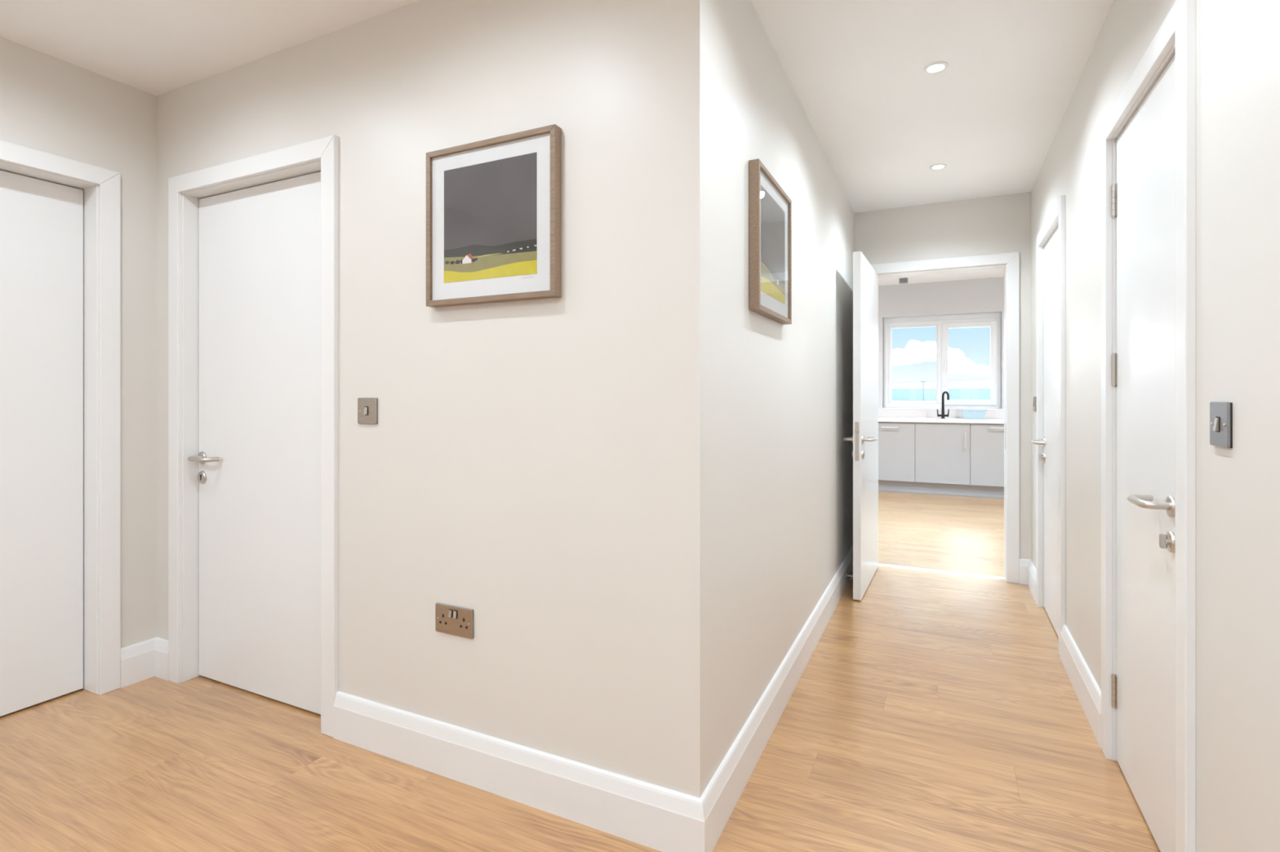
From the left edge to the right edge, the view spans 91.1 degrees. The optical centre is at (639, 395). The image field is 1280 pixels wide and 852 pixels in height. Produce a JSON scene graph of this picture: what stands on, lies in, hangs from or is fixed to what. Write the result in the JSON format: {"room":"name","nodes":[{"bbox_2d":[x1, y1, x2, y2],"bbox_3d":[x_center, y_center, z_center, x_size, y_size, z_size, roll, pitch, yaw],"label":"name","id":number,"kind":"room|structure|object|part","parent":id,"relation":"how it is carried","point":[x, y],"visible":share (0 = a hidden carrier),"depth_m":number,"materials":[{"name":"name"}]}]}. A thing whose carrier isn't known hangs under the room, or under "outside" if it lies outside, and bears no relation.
{"room":"apartment hallway","nodes":[
{"label":"apartment hallway","id":0,"kind":"room"},
{"bbox_2d":[0,36,156,648],"bbox_3d":[-2.782,-0.043,1.229,0.130,2.425,3.452,0,0,26],"label":"wall","id":1,"kind":"structure","parent":0,"point":[49,104],"depth_m":2.54,"materials":[{"name":"paint"}]},
{"bbox_2d":[0,140,120,716],"bbox_3d":[-2.363,0.141,2.099,0.168,2.058,0.986,0,0,26],"label":"door","id":2,"kind":"structure","parent":1,"relation":"in","point":[60,216],"depth_m":2.42,"materials":[{"name":"wood"}]},
{"bbox_3d":[-2.295,-0.855,2.067,0.018,0.067,0.986,0,0,26],"label":"architrave","id":3,"kind":"part","parent":2,"relation":"part of","materials":[{"name":"white wood"}]},
{"bbox_3d":[-2.095,0.141,2.480,0.018,2.058,0.067,0,0,26],"label":"architrave","id":4,"kind":"part","parent":2,"relation":"part of","materials":[{"name":"white wood"}]},
{"bbox_2d":[120,637,168,688],"bbox_3d":[-2.007,1.093,2.551,0.117,0.153,0.137,0,0,26],"label":"baseboard","id":5,"kind":"structure","parent":1,"relation":"attached to","point":[137,660],"depth_m":2.58,"materials":[{"name":"white wood"}]},
{"bbox_2d":[156,0,653,784],"bbox_3d":[-0.969,-0.043,2.198,2.292,2.425,0.130,0,0,26],"label":"wall","id":6,"kind":"structure","parent":0,"point":[504,473],"depth_m":1.88,"materials":[{"name":"paint"}]},
{"bbox_2d":[168,134,338,737],"bbox_3d":[-1.456,0.141,2.423,0.986,2.058,0.148,0,0,26],"label":"door","id":7,"kind":"structure","parent":6,"relation":"in","point":[253,242],"depth_m":2.44,"materials":[{"name":"wood"}]},
{"bbox_3d":[-1.898,0.141,2.564,0.067,2.058,0.018,0,0,26],"label":"architrave","id":8,"kind":"part","parent":7,"relation":"part of","materials":[{"name":"white wood"}]},
{"bbox_3d":[-1.764,0.259,2.533,0.146,0.019,0.065,0,0,26],"label":"lever","id":9,"kind":"part","parent":7,"relation":"part of","materials":[{"name":"metal"}]},
{"bbox_3d":[-1.484,-0.855,2.364,0.986,0.067,0.018,0,0,26],"label":"architrave","id":10,"kind":"part","parent":7,"relation":"part of","materials":[{"name":"white wood"}]},
{"bbox_3d":[-1.071,0.141,2.164,0.067,2.058,0.018,0,0,26],"label":"architrave","id":11,"kind":"part","parent":7,"relation":"part of","materials":[{"name":"white wood"}]},
{"bbox_2d":[357,397,377,424],"bbox_3d":[-0.909,0.053,2.088,0.087,0.087,0.014,0,0,26],"label":"light switch","id":12,"kind":"object","parent":6,"relation":"attached to","point":[366,406],"visible":1,"depth_m":2.08,"materials":[{"name":"grey metal"}]},
{"bbox_2d":[435,603,473,638],"bbox_3d":[-0.572,0.693,1.925,0.147,0.087,0.014,0,0,26],"label":"wall socket","id":13,"kind":"object","parent":6,"relation":"attached to","point":[450,620],"visible":1,"depth_m":1.92,"materials":[{"name":"brown metal"}]},
{"bbox_2d":[426,124,560,307],"bbox_3d":[-0.441,-0.511,1.850,0.474,0.474,0.032,0,0,26],"label":"framed print","id":14,"kind":"object","parent":6,"relation":"attached to","point":[493,205],"visible":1,"depth_m":1.84,"materials":[{"name":"brown wood"}]},
{"bbox_3d":[-0.647,-0.511,1.950,0.016,0.474,0.032,0,0,26],"label":"frame rail","id":15,"kind":"part","parent":14,"relation":"part of","materials":[{"name":"brown wood"}]},
{"bbox_3d":[-0.441,-0.740,1.850,0.474,0.016,0.032,0,0,26],"label":"frame rail","id":16,"kind":"part","parent":14,"relation":"part of","materials":[{"name":"brown wood"}]},
{"bbox_3d":[-0.441,-0.282,1.850,0.474,0.016,0.032,0,0,26],"label":"frame rail","id":17,"kind":"part","parent":14,"relation":"part of","materials":[{"name":"brown wood"}]},
{"bbox_3d":[-0.235,-0.511,1.751,0.016,0.474,0.032,0,0,26],"label":"frame rail","id":18,"kind":"part","parent":14,"relation":"part of","materials":[{"name":"brown wood"}]},
{"bbox_2d":[333,691,704,851],"bbox_3d":[-0.438,1.093,1.858,1.339,0.153,0.020,0,0,26],"label":"baseboard","id":19,"kind":"structure","parent":6,"relation":"attached to","point":[661,819],"depth_m":1.79,"materials":[{"name":"white wood"}]},
{"bbox_2d":[0,0,1113,213],"bbox_3d":[-0.443,-1.380,1.727,7.200,0.250,6.625,0,0,26],"label":"ceiling","id":20,"kind":"structure","parent":0,"point":[994,116],"depth_m":2.31,"materials":[{"name":"paint"}]},
{"bbox_2d":[923,61,948,73],"bbox_3d":[1.133,-1.252,2.405,0.086,0.004,0.086,0,0,26],"label":"recessed light","id":21,"kind":"object","parent":20,"relation":"in","point":[936,67],"visible":1,"depth_m":2.40,"materials":[{"name":"white plastic"}]},
{"bbox_2d":[929,164,946,169],"bbox_3d":[1.638,-1.252,3.449,0.086,0.004,0.086,0,0,26],"label":"recessed light","id":22,"kind":"object","parent":20,"relation":"in","point":[938,166],"visible":1,"depth_m":3.44,"materials":[{"name":"white plastic"}]},
{"bbox_2d":[0,490,1160,851],"bbox_3d":[0.494,1.270,3.665,7.200,0.200,10.930,0,0,26],"label":"floor","id":23,"kind":"structure","parent":0,"point":[931,711],"depth_m":1.98,"materials":[{"name":"brown wood"}]},
{"bbox_2d":[878,422,915,482],"bbox_3d":[3.116,0.681,7.815,0.586,0.708,0.615,0,0,26],"label":"base cabinet","id":24,"kind":"object","parent":23,"relation":"on","point":[896,440],"visible":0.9,"depth_m":7.53,"materials":[{"name":"wood"}]},
{"bbox_2d":[878,480,1004,498],"bbox_3d":[3.558,1.103,7.364,3.000,0.133,0.018,0,0,26],"label":"plinth","id":25,"kind":"object","parent":23,"relation":"on","point":[884,486],"visible":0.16,"depth_m":7.36,"materials":[{"name":"grey wood"}]},
{"bbox_2d":[878,563,1004,579],"bbox_3d":[1.967,1.167,4.179,0.800,0.005,0.038,0,0,26],"label":"threshold","id":26,"kind":"object","parent":23,"relation":"on","point":[879,564],"visible":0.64,"depth_m":4.16,"materials":[{"name":"metal"}]},
{"bbox_2d":[915,422,969,484],"bbox_3d":[3.640,0.681,7.562,0.577,0.708,0.615,0,0,26],"label":"base cabinet","id":27,"kind":"object","parent":23,"relation":"on","point":[942,450],"visible":0.99,"depth_m":7.31,"materials":[{"name":"wood"}]},
{"bbox_2d":[969,423,1004,487],"bbox_3d":[4.165,0.681,7.308,0.586,0.708,0.615,0,0,26],"label":"base cabinet","id":28,"kind":"object","parent":23,"relation":"on","point":[986,440],"visible":0.5,"depth_m":7.12,"materials":[{"name":"wood"}]},
{"bbox_2d":[653,0,854,798],"bbox_3d":[0.785,-0.043,3.045,0.130,2.425,3.183,0,0,26],"label":"wall","id":29,"kind":"structure","parent":0,"point":[753,412],"depth_m":1.79,"materials":[{"name":"paint"}]},
{"bbox_2d":[749,159,791,324],"bbox_3d":[0.460,-0.504,2.182,0.032,0.470,0.470,0,0,26],"label":"framed print","id":30,"kind":"object","parent":29,"relation":"attached to","point":[770,206],"visible":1,"depth_m":2.12,"materials":[{"name":"brown wood"}]},
{"bbox_3d":[0.362,-0.504,1.978,0.032,0.470,0.016,0,0,26],"label":"frame rail","id":31,"kind":"part","parent":30,"relation":"part of","materials":[{"name":"brown wood"}]},
{"bbox_3d":[0.460,-0.277,2.182,0.032,0.016,0.470,0,0,26],"label":"frame rail","id":32,"kind":"part","parent":30,"relation":"part of","materials":[{"name":"brown wood"}]},
{"bbox_3d":[0.460,-0.731,2.182,0.032,0.016,0.470,0,0,26],"label":"frame rail","id":33,"kind":"part","parent":30,"relation":"part of","materials":[{"name":"brown wood"}]},
{"bbox_3d":[0.559,-0.504,2.386,0.032,0.470,0.016,0,0,26],"label":"frame rail","id":34,"kind":"part","parent":30,"relation":"part of","materials":[{"name":"brown wood"}]},
{"bbox_2d":[700,545,853,851],"bbox_3d":[0.820,1.093,2.945,0.020,0.153,3.073,0,0,26],"label":"baseboard","id":35,"kind":"structure","parent":29,"relation":"attached to","point":[722,794],"depth_m":2.08,"materials":[{"name":"white wood"}]},
{"bbox_2d":[891,388,990,400],"bbox_3d":[229.457,-0.305,473.258,151.400,8.950,30.100,0,0,26],"label":"sea","id":36,"kind":"structure","parent":0,"point":[897,394],"depth_m":462.97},
{"bbox_3d":[190.842,-0.180,475.397,3.800,8.500,0.150,0,0,26],"label":"cladding panel","id":37,"kind":"part","parent":36,"relation":"part of","materials":[{"name":"teal"}]},
{"bbox_3d":[195.344,-0.180,473.222,5.800,8.500,0.150,0,0,26],"label":"cladding panel","id":38,"kind":"part","parent":36,"relation":"part of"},
{"bbox_3d":[199.846,-0.180,471.046,3.800,8.500,0.150,0,0,26],"label":"cladding panel","id":39,"kind":"part","parent":36,"relation":"part of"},
{"bbox_3d":[203.897,-0.180,469.088,4.800,8.500,0.150,0,0,26],"label":"cladding panel","id":40,"kind":"part","parent":36,"relation":"part of","materials":[{"name":"teal"}]},
{"bbox_3d":[208.399,-0.180,466.913,4.800,8.500,0.150,0,0,26],"label":"cladding panel","id":41,"kind":"part","parent":36,"relation":"part of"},
{"bbox_3d":[212.901,-0.180,464.738,4.800,8.500,0.150,0,0,26],"label":"cladding panel","id":42,"kind":"part","parent":36,"relation":"part of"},
{"bbox_3d":[217.403,-0.180,462.562,4.800,8.500,0.150,0,0,26],"label":"cladding panel","id":43,"kind":"part","parent":36,"relation":"part of","materials":[{"name":"teal"}]},
{"bbox_3d":[229.108,-0.180,456.906,5.800,8.500,0.150,0,0,26],"label":"cladding panel","id":44,"kind":"part","parent":36,"relation":"part of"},
{"bbox_3d":[235.186,-0.180,453.970,7.300,8.500,0.150,0,0,26],"label":"cladding panel","id":45,"kind":"part","parent":36,"relation":"part of","materials":[{"name":"teal"}]},
{"bbox_3d":[240.814,-0.180,451.250,4.800,8.500,0.150,0,0,26],"label":"cladding panel","id":46,"kind":"part","parent":36,"relation":"part of","materials":[{"name":"teal"}]},
{"bbox_3d":[246.441,-0.180,448.531,7.300,8.500,0.150,0,0,26],"label":"cladding panel","id":47,"kind":"part","parent":36,"relation":"part of","materials":[{"name":"teal"}]},
{"bbox_2d":[878,277,1004,408],"bbox_3d":[3.850,-0.125,7.968,4.600,2.590,0.260,0,0,26],"label":"wall","id":48,"kind":"structure","parent":0,"point":[984,295],"depth_m":7.88,"materials":[{"name":"paint"}]},
{"bbox_2d":[878,408,1004,418],"bbox_3d":[3.789,0.247,7.842,3.000,0.155,0.020,0,0,26],"label":"upstand","id":49,"kind":"object","parent":48,"relation":"attached to","point":[882,412],"visible":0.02,"depth_m":7.91,"materials":[{"name":"white stone"}]},
{"bbox_2d":[880,312,1004,410],"bbox_3d":[3.792,-0.412,7.933,1.415,1.195,0.195,0,0,26],"label":"window","id":50,"kind":"structure","parent":48,"relation":"in","point":[943,323],"depth_m":7.92,"materials":[{"name":"plastic"}]},
{"bbox_3d":[3.819,0.140,7.989,1.225,0.055,0.070,0,0,26],"label":"frame sill rail","id":51,"kind":"part","parent":50,"relation":"part of","materials":[{"name":"plastic"}]},
{"bbox_3d":[3.776,0.176,7.902,1.415,0.018,0.125,0,0,26],"label":"sill","id":52,"kind":"part","parent":50,"relation":"part of","materials":[{"name":"plastic"}]},
{"bbox_3d":[4.103,0.092,7.830,0.466,0.068,0.070,0,0,26],"label":"sash rail","id":53,"kind":"part","parent":50,"relation":"part of","materials":[{"name":"plastic"}]},
{"bbox_3d":[4.103,-0.875,7.830,0.466,0.068,0.070,0,0,26],"label":"sash rail","id":54,"kind":"part","parent":50,"relation":"part of","materials":[{"name":"plastic"}]},
{"bbox_2d":[878,268,1004,285],"bbox_3d":[2.966,-1.520,6.138,4.860,0.200,4.325,0,0,26],"label":"ceiling","id":55,"kind":"structure","parent":0,"point":[989,273],"depth_m":7.56,"materials":[{"name":"paint"}]},
{"bbox_2d":[898,278,907,284],"bbox_3d":[3.217,-1.391,7.662,0.100,0.058,0.064,0,0,26],"label":"ceiling detector","id":56,"kind":"object","parent":55,"relation":"attached to","point":[901,281],"visible":1,"depth_m":7.64,"materials":[{"name":"grey plastic"}]},
{"bbox_2d":[854,191,1031,559],"bbox_3d":[1.976,-0.043,4.165,1.041,2.425,0.130,0,0,26],"label":"wall","id":57,"kind":"structure","parent":0,"point":[997,224],"depth_m":4.02,"materials":[{"name":"paint"}]},
{"bbox_2d":[1019,558,1030,584],"bbox_3d":[2.384,1.093,3.885,0.064,0.153,0.020,0,0,26],"label":"baseboard","id":58,"kind":"structure","parent":57,"relation":"attached to","point":[1024,563],"depth_m":3.88,"materials":[{"name":"white wood"}]},
{"bbox_2d":[1031,0,1279,851],"bbox_3d":[1.117,-0.043,1.040,0.130,2.425,6.505,0,0,26],"label":"wall","id":59,"kind":"structure","parent":0,"point":[1237,42],"depth_m":1.23,"materials":[{"name":"paint"}]},
{"bbox_2d":[1027,560,1035,602],"bbox_3d":[2.321,1.093,3.705,0.020,0.153,0.399,0,0,26],"label":"baseboard","id":60,"kind":"structure","parent":59,"relation":"attached to","point":[1031,568],"depth_m":3.70,"materials":[{"name":"white wood"}]},
{"bbox_2d":[1032,396,1035,411],"bbox_3d":[2.314,0.053,3.685,0.014,0.087,0.087,0,0,26],"label":"light switch","id":61,"kind":"object","parent":59,"relation":"attached to","point":[1034,397],"visible":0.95,"depth_m":3.66,"materials":[{"name":"grey metal"}]},
{"bbox_2d":[1031,195,1065,656],"bbox_3d":[2.097,0.141,3.138,0.190,2.058,0.817,0,0,26],"label":"door","id":62,"kind":"structure","parent":59,"relation":"in","point":[1050,442],"depth_m":3.22,"materials":[{"name":"wood"}]},
{"bbox_3d":[2.143,0.255,3.375,0.065,0.019,0.146,0,0,26],"label":"lever","id":63,"kind":"part","parent":62,"relation":"part of","materials":[{"name":"metal"}]},
{"bbox_3d":[2.220,0.141,3.494,0.018,2.058,0.067,0,0,26],"label":"architrave","id":64,"kind":"part","parent":62,"relation":"part of","materials":[{"name":"white wood"}]},
{"bbox_3d":[2.057,-0.855,3.157,0.018,0.067,0.817,0,0,26],"label":"architrave","id":65,"kind":"part","parent":62,"relation":"part of","materials":[{"name":"white wood"}]},
{"bbox_3d":[1.894,0.141,2.819,0.018,2.058,0.067,0,0,26],"label":"architrave","id":66,"kind":"part","parent":62,"relation":"part of","materials":[{"name":"white wood"}]},
{"bbox_2d":[1060,624,1101,748],"bbox_3d":[1.706,1.093,2.433,0.020,0.153,0.792,0,0,26],"label":"baseboard","id":67,"kind":"structure","parent":59,"relation":"attached to","point":[1088,692],"depth_m":2.36,"materials":[{"name":"white wood"}]},
{"bbox_2d":[1101,0,1195,851],"bbox_3d":[1.400,0.141,1.694,0.190,2.058,0.805,0,0,26],"label":"door","id":68,"kind":"structure","parent":59,"relation":"in","point":[1148,135],"depth_m":1.63,"materials":[{"name":"wood"}]},
{"bbox_3d":[1.520,0.141,2.046,0.018,2.058,0.067,0,0,26],"label":"architrave","id":69,"kind":"part","parent":68,"relation":"part of","materials":[{"name":"white wood"}]},
{"bbox_3d":[1.360,-0.855,1.714,0.018,0.067,0.805,0,0,26],"label":"architrave","id":70,"kind":"part","parent":68,"relation":"part of","materials":[{"name":"white wood"}]},
{"bbox_3d":[1.276,0.268,1.581,0.065,0.019,0.146,0,0,26],"label":"lever","id":71,"kind":"part","parent":68,"relation":"part of","materials":[{"name":"metal"}]},
{"bbox_3d":[1.199,0.141,1.381,0.018,2.058,0.067,0,0,26],"label":"architrave","id":72,"kind":"part","parent":68,"relation":"part of","materials":[{"name":"white wood"}]},
{"bbox_2d":[1209,401,1231,448],"bbox_3d":[1.122,0.057,1.218,0.014,0.087,0.087,0,0,26],"label":"light switch","id":73,"kind":"object","parent":59,"relation":"attached to","point":[1220,413],"visible":1,"depth_m":1.21,"materials":[{"name":"grey metal"}]},
{"bbox_3d":[2.000,-0.125,4.214,1.301,2.590,0.020,0,0,26],"label":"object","id":74,"kind":"structure","parent":0,"visible":0},
{"bbox_2d":[843,251,1019,600],"bbox_3d":[1.782,0.141,3.808,0.952,2.058,0.943,0,0,26],"label":"door","id":75,"kind":"structure","parent":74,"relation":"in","point":[864,439],"depth_m":3.91,"materials":[{"name":"wood"}]},
{"bbox_3d":[1.232,0.257,3.689,0.065,0.019,0.146,0,0,27],"label":"lever","id":76,"kind":"part","parent":75,"relation":"part of","materials":[{"name":"metal"}]},
{"bbox_3d":[1.231,0.263,3.562,0.022,0.220,0.002,0,0,27],"label":"latch plate","id":77,"kind":"part","parent":75,"relation":"part of","materials":[{"name":"metal"}]},
{"bbox_3d":[1.335,0.257,3.636,0.065,0.019,0.146,0,0,27],"label":"lever","id":78,"kind":"part","parent":75,"relation":"part of","materials":[{"name":"metal"}]},
{"bbox_3d":[1.931,-0.855,4.104,0.942,0.067,0.018,0,0,26],"label":"architrave","id":79,"kind":"part","parent":75,"relation":"part of","materials":[{"name":"white wood"}]},
{"bbox_3d":[2.304,0.255,3.957,0.002,0.170,0.024,0,0,26],"label":"strike plate","id":80,"kind":"part","parent":75,"relation":"part of","materials":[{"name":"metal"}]},
{"bbox_3d":[2.325,0.141,3.914,0.067,2.058,0.018,0,0,26],"label":"architrave","id":81,"kind":"part","parent":75,"relation":"part of","materials":[{"name":"white wood"}]},
{"label":"outside","id":82,"kind":"structure","parent":0,"visible":0},
{"bbox_3d":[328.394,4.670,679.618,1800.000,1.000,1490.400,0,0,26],"label":"ground","id":83,"kind":"structure","parent":82,"visible":0},
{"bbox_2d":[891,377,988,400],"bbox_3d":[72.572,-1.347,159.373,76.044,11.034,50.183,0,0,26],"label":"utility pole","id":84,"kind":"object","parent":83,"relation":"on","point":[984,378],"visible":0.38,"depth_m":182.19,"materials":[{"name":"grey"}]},
{"bbox_3d":[4.723,0.681,7.058,0.635,0.708,0.580,0,0,26],"label":"base cabinet","id":85,"kind":"object","parent":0,"visible":0},
{"bbox_2d":[878,417,1004,424],"bbox_3d":[3.655,0.305,7.563,3.000,0.040,0.600,0,0,26],"label":"countertop","id":86,"kind":"structure","parent":85,"relation":"on","point":[911,420],"depth_m":7.40,"materials":[{"name":"white stone"}]},
{"bbox_2d":[937,391,949,418],"bbox_3d":[3.705,0.120,7.640,0.091,0.330,0.160,0,0,-33],"label":"tap","id":87,"kind":"object","parent":86,"relation":"on","point":[943,415],"visible":1,"depth_m":7.64,"materials":[{"name":"black metal"}]},
{"bbox_3d":[3.704,0.095,7.613,0.035,0.280,0.122,0,0,-12],"label":"spout","id":88,"kind":"part","parent":87,"relation":"part of","materials":[{"name":"black metal"}]},
{"bbox_2d":[960,409,986,419],"bbox_3d":[3.991,0.232,7.512,0.278,0.106,0.206,0,0,26],"label":"tub","id":89,"kind":"object","parent":86,"relation":"on","point":[966,414],"visible":0.98,"depth_m":7.44,"materials":[{"name":"blue plastic"}]}
]}

